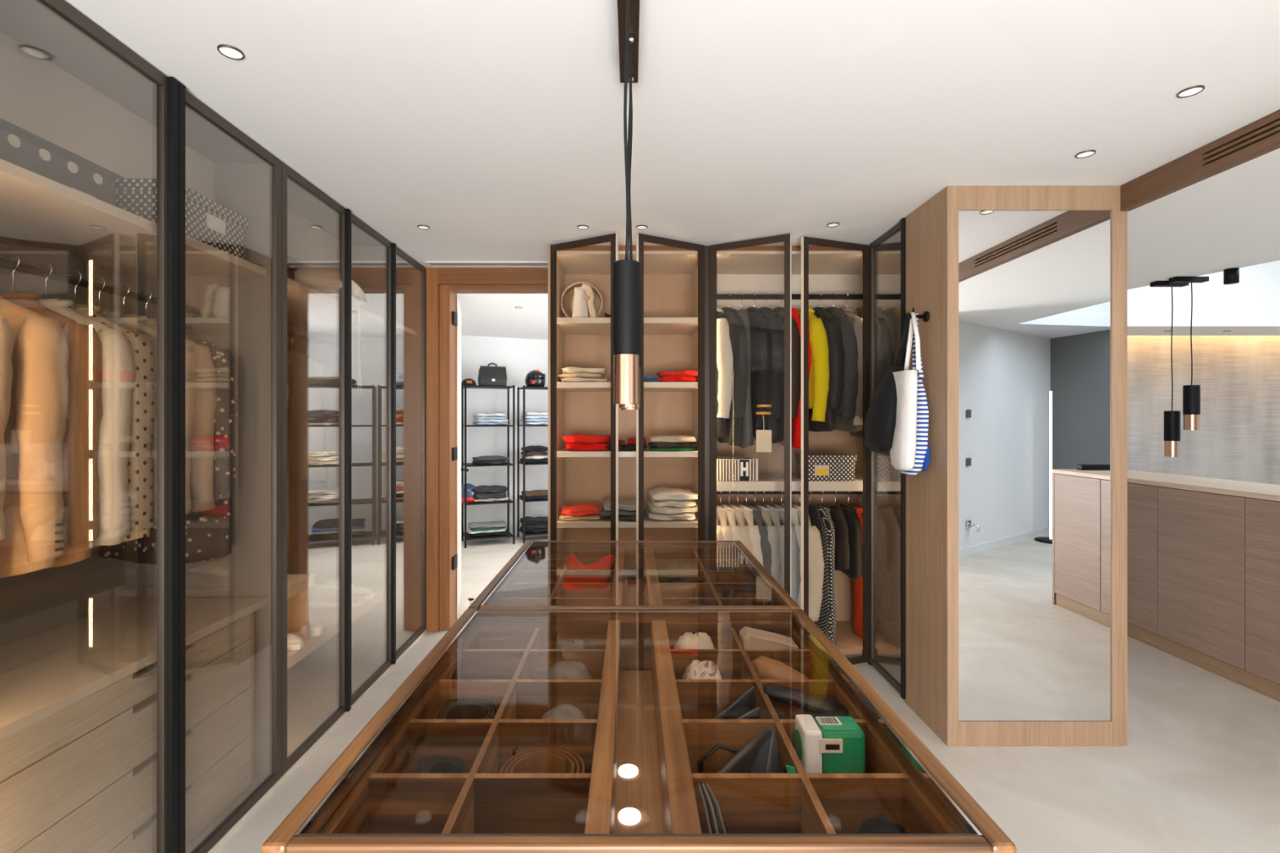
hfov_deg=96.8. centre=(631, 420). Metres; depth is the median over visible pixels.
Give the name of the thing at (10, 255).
clothes hanger
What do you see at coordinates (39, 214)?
shelf
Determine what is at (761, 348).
jacket
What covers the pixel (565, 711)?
roll
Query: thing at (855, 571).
jacket
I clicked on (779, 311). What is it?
jacket
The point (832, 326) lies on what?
jacket
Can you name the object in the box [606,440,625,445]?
shirt
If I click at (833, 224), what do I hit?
recessed light
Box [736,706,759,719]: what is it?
wallet
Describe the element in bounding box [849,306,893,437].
coat
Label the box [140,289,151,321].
clothes hanger
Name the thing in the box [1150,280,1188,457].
pendant lamp
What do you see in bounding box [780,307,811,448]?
dress
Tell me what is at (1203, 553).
base cabinet
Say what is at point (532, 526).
trousers
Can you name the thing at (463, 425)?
shelf
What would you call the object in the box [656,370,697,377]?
sweater
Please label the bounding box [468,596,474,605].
door stop
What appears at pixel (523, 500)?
shelf
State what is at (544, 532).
shelf
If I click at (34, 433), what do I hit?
blazer
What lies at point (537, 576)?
glass tabletop
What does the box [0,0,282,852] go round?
wardrobe
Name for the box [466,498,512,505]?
shelf
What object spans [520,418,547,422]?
shirt
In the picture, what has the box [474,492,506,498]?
trousers
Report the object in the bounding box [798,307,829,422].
jacket
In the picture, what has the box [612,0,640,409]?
pendant fixture
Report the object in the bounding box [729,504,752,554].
shirt
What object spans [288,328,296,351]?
clothes hanger
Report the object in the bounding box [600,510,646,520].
sweater
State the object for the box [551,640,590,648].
strap
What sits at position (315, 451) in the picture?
jacket
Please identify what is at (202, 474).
jacket
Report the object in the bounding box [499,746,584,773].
belt
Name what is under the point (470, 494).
helmet
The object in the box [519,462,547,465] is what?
shelf
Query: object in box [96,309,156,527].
jacket
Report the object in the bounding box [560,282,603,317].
ring
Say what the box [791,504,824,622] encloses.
coat
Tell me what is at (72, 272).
clothes hanger
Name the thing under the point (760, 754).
leather shoe
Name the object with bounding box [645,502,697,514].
sweater
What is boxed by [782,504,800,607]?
shirt
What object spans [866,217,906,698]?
door
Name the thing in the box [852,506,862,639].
dress
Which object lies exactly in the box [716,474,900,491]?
shelf
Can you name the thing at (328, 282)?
drawstring bag
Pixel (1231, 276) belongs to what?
light
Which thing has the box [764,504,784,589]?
shirt
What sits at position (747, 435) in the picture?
jacket
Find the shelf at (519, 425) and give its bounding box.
[519,425,547,426]
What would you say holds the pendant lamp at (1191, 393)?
hanging from the ceiling
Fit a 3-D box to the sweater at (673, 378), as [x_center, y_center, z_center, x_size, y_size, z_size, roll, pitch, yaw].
[0.286,-0.255,3.605,0.246,0.051,0.322,0,0,5]
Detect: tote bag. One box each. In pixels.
[889,312,920,470]
[899,313,930,475]
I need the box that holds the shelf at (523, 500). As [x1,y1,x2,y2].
[519,497,547,502]
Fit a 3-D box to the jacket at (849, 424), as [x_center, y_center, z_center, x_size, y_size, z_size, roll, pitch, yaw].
[1.394,-0.324,3.651,0.135,0.797,0.501,0,0,0]
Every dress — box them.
[98,324,238,564]
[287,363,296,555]
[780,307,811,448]
[813,504,836,645]
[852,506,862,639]
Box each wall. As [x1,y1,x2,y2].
[461,335,547,537]
[1127,260,1279,335]
[1127,335,1279,484]
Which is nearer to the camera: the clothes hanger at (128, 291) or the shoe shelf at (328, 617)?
the clothes hanger at (128, 291)
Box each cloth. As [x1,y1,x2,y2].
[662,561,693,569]
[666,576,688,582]
[673,631,715,648]
[738,626,798,648]
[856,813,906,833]
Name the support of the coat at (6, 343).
hanging from the clothes hanger
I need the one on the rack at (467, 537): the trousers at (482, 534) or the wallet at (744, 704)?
the trousers at (482, 534)
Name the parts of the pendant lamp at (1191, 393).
lamp shade, cord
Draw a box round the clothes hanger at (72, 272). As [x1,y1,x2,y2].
[69,271,81,306]
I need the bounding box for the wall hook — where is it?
[905,307,929,322]
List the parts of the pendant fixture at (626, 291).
lamp shade, cord, cord, cord, lamp shade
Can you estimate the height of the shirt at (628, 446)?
0.049 m
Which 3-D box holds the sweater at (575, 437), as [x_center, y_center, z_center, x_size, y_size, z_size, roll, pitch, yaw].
[-0.273,0.114,3.588,0.296,0.060,0.311,0,0,0]
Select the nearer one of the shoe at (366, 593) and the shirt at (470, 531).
the shoe at (366, 593)
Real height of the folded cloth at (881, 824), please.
0.135 m
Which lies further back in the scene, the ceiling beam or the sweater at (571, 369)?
the sweater at (571, 369)
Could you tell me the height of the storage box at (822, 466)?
0.155 m
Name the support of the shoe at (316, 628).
on the wardrobe at (346, 532)
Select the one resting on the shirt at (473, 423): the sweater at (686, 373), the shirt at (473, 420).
the shirt at (473, 420)
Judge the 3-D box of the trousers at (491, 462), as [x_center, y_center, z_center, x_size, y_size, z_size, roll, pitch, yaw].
[-1.695,0.498,6.796,0.389,0.043,0.315,0,0,-19]
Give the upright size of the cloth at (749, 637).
0.164 m
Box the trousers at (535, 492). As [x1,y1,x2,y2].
[520,489,547,496]
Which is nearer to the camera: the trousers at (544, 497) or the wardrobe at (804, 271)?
the wardrobe at (804, 271)
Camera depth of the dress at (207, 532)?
2.11 m
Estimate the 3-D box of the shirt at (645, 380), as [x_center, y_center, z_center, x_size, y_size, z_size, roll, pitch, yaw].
[0.109,-0.242,3.603,0.134,0.025,0.309,0,0,-6]
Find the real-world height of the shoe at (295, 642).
0.112 m
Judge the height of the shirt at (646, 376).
0.030 m
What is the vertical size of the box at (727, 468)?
0.134 m
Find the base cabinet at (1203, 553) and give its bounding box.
[1127,470,1279,702]
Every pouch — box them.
[546,660,592,679]
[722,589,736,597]
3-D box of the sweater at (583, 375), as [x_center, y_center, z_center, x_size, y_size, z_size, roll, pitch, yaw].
[-0.312,-0.276,3.596,0.272,0.034,0.321,0,0,0]
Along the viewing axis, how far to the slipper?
3.52 m
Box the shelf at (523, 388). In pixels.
[519,386,547,390]
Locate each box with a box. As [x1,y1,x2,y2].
[0,128,115,205]
[110,178,248,259]
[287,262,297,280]
[716,457,758,480]
[794,453,856,480]
[794,714,864,773]
[888,455,900,479]
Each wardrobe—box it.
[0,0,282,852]
[281,161,395,780]
[393,246,426,666]
[547,233,706,540]
[706,233,900,665]
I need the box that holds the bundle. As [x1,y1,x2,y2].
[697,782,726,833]
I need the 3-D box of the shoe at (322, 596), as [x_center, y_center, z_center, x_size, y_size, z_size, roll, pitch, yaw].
[-1.600,0.954,3.100,0.273,0.112,0.095,0,0,0]
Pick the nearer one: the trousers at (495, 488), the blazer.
the blazer
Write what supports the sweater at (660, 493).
on the sweater at (690, 503)
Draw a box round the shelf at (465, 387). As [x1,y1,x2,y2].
[462,385,512,389]
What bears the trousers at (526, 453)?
on the shirt at (532, 457)
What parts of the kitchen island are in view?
metal trim, metal trim, metal trim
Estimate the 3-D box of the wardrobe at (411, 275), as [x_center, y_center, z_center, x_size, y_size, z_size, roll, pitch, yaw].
[-1.705,0.206,3.647,0.590,2.508,0.540,0,0,0]
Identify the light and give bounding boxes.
[217,44,244,60]
[417,225,429,230]
[577,225,588,230]
[635,225,647,229]
[826,222,839,226]
[1075,149,1096,158]
[1177,84,1204,97]
[1223,267,1239,284]
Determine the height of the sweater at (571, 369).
0.042 m
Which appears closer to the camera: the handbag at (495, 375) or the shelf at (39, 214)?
the shelf at (39, 214)
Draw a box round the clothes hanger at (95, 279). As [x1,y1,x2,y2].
[93,276,105,311]
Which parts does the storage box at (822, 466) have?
lid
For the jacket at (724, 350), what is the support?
hanging from the clothes hanger
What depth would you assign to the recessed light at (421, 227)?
3.09 m
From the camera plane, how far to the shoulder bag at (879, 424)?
2.75 m
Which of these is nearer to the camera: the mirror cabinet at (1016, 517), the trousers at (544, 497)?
the mirror cabinet at (1016, 517)
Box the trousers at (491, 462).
[471,460,506,464]
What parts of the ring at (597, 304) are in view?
crown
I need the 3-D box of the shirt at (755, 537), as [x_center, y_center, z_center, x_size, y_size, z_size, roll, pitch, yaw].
[0.756,0.918,3.651,0.129,0.757,0.469,0,0,0]
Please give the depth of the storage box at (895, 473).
3.63 m
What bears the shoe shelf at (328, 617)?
attached to the wardrobe at (346, 532)
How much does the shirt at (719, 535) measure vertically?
0.757 m
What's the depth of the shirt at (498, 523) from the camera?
6.72 m
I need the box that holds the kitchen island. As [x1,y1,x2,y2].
[261,608,1016,852]
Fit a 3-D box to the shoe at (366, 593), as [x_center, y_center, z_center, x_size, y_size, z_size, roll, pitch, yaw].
[-1.600,0.954,3.220,0.273,0.112,0.095,0,0,0]
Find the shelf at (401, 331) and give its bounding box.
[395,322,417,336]
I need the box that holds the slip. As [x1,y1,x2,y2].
[786,764,795,773]
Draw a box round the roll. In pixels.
[541,703,586,719]
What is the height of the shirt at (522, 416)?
0.046 m
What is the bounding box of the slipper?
[604,312,610,317]
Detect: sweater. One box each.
[520,445,547,452]
[558,372,604,378]
[560,377,607,382]
[561,366,606,375]
[562,433,610,443]
[564,442,609,451]
[598,506,635,515]
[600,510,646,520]
[602,498,635,511]
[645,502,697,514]
[648,435,696,442]
[648,442,697,448]
[648,486,697,500]
[648,511,695,520]
[649,497,696,507]
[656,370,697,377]
[656,375,696,382]
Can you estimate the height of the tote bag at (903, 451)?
0.749 m
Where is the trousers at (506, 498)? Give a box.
[473,496,508,502]
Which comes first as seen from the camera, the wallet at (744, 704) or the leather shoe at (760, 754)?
the leather shoe at (760, 754)
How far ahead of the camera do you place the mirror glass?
2.55 m
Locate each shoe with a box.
[287,632,303,651]
[309,620,323,636]
[310,584,364,608]
[324,578,373,599]
[697,727,786,773]
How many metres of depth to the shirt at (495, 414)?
6.68 m
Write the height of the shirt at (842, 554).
0.377 m
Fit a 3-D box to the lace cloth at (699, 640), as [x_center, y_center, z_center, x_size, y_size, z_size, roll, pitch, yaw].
[0.179,0.664,1.569,0.146,0.161,0.102,0,0,0]
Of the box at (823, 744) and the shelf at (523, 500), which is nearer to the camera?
the box at (823, 744)
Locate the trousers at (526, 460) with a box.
[520,457,547,462]
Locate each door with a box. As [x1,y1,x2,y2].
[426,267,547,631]
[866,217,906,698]
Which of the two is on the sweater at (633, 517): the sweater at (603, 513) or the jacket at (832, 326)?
the sweater at (603, 513)
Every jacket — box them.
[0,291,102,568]
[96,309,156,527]
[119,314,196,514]
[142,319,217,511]
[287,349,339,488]
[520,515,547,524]
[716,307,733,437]
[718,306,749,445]
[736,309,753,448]
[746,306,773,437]
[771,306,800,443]
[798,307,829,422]
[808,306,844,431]
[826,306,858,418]
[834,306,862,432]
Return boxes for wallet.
[713,685,755,719]
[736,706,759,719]
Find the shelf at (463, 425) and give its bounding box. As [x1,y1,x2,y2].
[462,425,512,426]
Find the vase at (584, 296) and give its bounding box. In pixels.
[572,283,596,317]
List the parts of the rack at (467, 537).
post, post, cap, post, post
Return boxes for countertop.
[1127,470,1279,501]
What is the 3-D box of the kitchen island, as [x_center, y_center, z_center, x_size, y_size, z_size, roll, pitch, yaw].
[0.010,1.010,1.220,1.000,0.900,0.944,0,0,0]
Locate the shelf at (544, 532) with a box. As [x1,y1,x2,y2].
[519,528,547,535]
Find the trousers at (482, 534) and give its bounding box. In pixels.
[468,529,506,536]
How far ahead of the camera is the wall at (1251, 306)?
5.94 m
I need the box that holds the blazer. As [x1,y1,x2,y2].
[0,296,69,577]
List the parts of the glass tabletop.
metal trim, metal trim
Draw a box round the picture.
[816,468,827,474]
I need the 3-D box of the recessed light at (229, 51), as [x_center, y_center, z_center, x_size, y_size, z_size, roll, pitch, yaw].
[-1.140,-1.047,1.620,0.064,0.006,0.064,0,0,0]
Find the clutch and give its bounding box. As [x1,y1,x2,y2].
[762,684,848,719]
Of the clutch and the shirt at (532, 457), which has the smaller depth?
the clutch
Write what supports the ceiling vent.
in the ceiling
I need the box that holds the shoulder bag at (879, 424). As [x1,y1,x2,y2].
[863,312,911,453]
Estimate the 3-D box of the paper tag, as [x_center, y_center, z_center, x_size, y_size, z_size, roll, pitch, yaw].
[0.792,0.080,3.392,0.090,0.221,0.017,0,0,16]
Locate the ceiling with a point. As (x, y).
(495, 127)
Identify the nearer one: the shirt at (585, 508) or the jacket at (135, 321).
the jacket at (135, 321)
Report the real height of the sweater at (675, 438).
0.047 m
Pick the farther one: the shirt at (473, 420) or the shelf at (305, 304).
the shirt at (473, 420)
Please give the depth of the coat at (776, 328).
3.42 m
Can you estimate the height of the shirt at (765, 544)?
0.757 m
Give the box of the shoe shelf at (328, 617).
[287,591,383,669]
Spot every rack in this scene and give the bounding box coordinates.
[461,378,515,547]
[517,385,547,543]
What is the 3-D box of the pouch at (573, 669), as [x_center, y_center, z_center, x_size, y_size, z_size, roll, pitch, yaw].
[-0.150,0.668,1.395,0.140,0.154,0.112,0,0,0]
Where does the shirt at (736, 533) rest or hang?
hanging from the clothes hanger
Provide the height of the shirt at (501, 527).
0.029 m
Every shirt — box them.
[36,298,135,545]
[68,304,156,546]
[467,528,505,533]
[468,520,506,528]
[469,526,506,530]
[471,412,506,416]
[472,419,508,422]
[472,422,508,425]
[473,416,506,419]
[520,415,547,418]
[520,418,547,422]
[520,455,547,459]
[521,411,547,415]
[521,421,547,425]
[559,514,601,520]
[560,502,599,516]
[604,444,625,450]
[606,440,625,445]
[624,443,646,450]
[626,437,646,444]
[644,374,658,379]
[644,378,661,382]
[648,446,695,451]
[716,504,733,540]
[716,508,724,540]
[721,504,742,542]
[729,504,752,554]
[738,504,763,565]
[746,504,772,574]
[755,504,782,584]
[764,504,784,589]
[773,504,800,603]
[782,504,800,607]
[828,506,849,570]
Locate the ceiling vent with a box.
[425,261,547,266]
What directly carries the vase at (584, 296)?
on the wardrobe at (673, 274)
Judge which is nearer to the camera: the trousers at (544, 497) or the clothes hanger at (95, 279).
the clothes hanger at (95, 279)
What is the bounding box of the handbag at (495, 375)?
[477,362,506,386]
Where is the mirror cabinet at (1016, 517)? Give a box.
[906,186,1127,746]
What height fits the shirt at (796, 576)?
0.757 m
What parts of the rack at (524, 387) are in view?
post, post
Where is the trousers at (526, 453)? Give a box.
[520,451,547,456]
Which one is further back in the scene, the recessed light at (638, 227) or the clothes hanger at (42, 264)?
the recessed light at (638, 227)
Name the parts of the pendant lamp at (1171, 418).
cord, lamp shade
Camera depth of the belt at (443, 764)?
1.09 m
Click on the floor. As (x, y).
(1197, 771)
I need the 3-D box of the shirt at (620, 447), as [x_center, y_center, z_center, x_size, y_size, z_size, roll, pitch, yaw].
[-0.099,0.169,3.598,0.120,0.041,0.295,0,0,6]
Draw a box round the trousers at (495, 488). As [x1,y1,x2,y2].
[472,484,507,493]
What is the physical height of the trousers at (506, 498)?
0.046 m
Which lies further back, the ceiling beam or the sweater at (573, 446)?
the sweater at (573, 446)
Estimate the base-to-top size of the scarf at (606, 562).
0.101 m
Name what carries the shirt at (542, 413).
on the shirt at (522, 416)
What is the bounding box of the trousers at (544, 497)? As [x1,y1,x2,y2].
[518,494,547,499]
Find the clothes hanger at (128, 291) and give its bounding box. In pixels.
[118,284,129,316]
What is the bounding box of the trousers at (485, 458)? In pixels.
[472,455,509,461]
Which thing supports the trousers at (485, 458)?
on the trousers at (491, 462)
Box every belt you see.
[417,754,464,773]
[434,696,497,719]
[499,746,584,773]
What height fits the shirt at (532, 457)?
0.048 m
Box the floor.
[213,533,1279,852]
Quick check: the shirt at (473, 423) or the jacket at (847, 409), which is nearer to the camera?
the jacket at (847, 409)
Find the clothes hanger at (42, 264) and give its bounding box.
[39,262,53,300]
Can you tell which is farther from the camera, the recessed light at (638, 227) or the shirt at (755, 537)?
the shirt at (755, 537)
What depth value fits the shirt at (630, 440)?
3.48 m
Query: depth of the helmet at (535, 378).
6.87 m
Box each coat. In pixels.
[0,311,13,540]
[755,306,784,441]
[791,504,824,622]
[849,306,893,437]
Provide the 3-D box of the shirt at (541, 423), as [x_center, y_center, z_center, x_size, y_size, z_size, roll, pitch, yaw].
[-1.156,0.037,6.986,0.346,0.047,0.326,0,0,-24]
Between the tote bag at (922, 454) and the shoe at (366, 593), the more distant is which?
the shoe at (366, 593)
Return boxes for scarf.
[566,553,614,569]
[682,659,721,679]
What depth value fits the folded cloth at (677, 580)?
2.17 m
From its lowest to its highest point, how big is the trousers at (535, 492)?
0.058 m
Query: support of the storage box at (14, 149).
on the wardrobe at (140, 704)
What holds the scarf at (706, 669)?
on the kitchen island
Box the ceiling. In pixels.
[63,0,1279,339]
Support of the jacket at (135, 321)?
hanging from the clothes hanger at (128, 291)
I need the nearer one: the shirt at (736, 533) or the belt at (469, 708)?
the belt at (469, 708)
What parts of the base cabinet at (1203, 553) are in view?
door, door, door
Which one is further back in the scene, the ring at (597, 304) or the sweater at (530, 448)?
the sweater at (530, 448)
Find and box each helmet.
[461,483,475,502]
[524,369,545,386]
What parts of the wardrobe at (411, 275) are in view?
panel, panel, panel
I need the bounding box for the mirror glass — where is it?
[958,210,1111,720]
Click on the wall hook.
(926, 316)
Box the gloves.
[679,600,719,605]
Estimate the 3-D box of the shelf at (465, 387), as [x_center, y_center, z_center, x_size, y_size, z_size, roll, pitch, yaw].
[-1.711,-0.392,6.787,0.534,0.016,0.384,0,0,-21]
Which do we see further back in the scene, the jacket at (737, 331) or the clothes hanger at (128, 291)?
the jacket at (737, 331)
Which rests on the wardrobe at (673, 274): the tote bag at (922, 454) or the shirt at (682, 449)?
the shirt at (682, 449)
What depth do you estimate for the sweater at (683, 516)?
3.47 m
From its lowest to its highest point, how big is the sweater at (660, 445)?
0.039 m
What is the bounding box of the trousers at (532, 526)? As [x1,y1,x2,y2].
[521,523,547,528]
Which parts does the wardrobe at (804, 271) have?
panel, door, panel, panel, rail, rail, panel, door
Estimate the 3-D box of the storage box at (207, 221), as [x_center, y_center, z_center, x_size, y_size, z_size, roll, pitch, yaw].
[-1.620,-0.694,2.020,0.272,0.175,0.372,0,0,0]
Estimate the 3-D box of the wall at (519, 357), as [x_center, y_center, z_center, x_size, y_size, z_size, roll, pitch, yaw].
[-0.625,0.205,5.880,4.250,2.510,3.760,0,0,0]
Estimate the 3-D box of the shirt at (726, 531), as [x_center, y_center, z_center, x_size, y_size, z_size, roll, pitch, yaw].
[0.591,0.918,3.651,0.129,0.757,0.474,0,0,0]
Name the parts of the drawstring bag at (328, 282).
cord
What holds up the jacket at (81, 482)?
hanging from the clothes hanger at (10, 255)
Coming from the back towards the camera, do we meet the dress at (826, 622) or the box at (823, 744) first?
the dress at (826, 622)
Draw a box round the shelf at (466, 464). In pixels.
[462,462,512,466]
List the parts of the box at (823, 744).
panel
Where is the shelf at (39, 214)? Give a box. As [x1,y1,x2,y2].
[0,158,266,275]
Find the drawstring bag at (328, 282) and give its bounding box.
[294,266,367,397]
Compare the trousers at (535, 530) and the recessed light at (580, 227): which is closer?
the recessed light at (580, 227)
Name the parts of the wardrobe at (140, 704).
panel, rail, door, drawer, drawer, drawer, panel, finger pull, finger pull, finger pull, finger pull, handle, drawer, handle, panel, door, panel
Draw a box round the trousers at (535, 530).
[520,526,547,533]
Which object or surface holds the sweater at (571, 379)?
on the wardrobe at (673, 274)
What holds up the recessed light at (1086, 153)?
in the ceiling
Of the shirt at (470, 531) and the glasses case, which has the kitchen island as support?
the glasses case
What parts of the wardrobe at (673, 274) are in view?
panel, door, panel, shelf, shelf, shelf, shelf, panel, door, panel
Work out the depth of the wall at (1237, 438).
7.02 m
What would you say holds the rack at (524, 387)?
on the floor
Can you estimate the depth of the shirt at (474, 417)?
6.67 m
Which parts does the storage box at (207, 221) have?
lid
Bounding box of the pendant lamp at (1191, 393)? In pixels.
[1168,276,1208,430]
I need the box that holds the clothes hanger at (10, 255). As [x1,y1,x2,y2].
[5,253,20,293]
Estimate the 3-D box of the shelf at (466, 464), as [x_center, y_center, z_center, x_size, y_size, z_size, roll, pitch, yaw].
[-1.711,0.528,6.787,0.534,0.016,0.384,0,0,-21]
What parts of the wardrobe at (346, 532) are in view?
panel, post, rail, door, panel, panel, panel, handle, door, handle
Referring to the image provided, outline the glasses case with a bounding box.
[751,655,808,679]
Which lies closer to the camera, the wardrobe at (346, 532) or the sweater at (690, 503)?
the wardrobe at (346, 532)
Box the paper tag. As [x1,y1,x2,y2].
[755,417,771,452]
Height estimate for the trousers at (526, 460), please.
0.054 m
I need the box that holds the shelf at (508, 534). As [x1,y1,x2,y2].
[462,529,512,540]
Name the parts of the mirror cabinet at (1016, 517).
panel, rail, rail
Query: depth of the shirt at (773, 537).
3.43 m
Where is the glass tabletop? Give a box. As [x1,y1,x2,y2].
[467,540,800,610]
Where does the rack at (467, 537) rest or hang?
on the floor
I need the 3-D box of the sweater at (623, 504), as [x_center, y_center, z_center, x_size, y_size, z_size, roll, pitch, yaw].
[-0.054,0.532,3.592,0.268,0.049,0.315,0,0,0]
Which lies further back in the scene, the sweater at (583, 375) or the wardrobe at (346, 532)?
the sweater at (583, 375)
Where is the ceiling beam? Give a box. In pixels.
[1120,109,1279,211]
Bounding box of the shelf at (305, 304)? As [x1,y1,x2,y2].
[287,277,383,322]

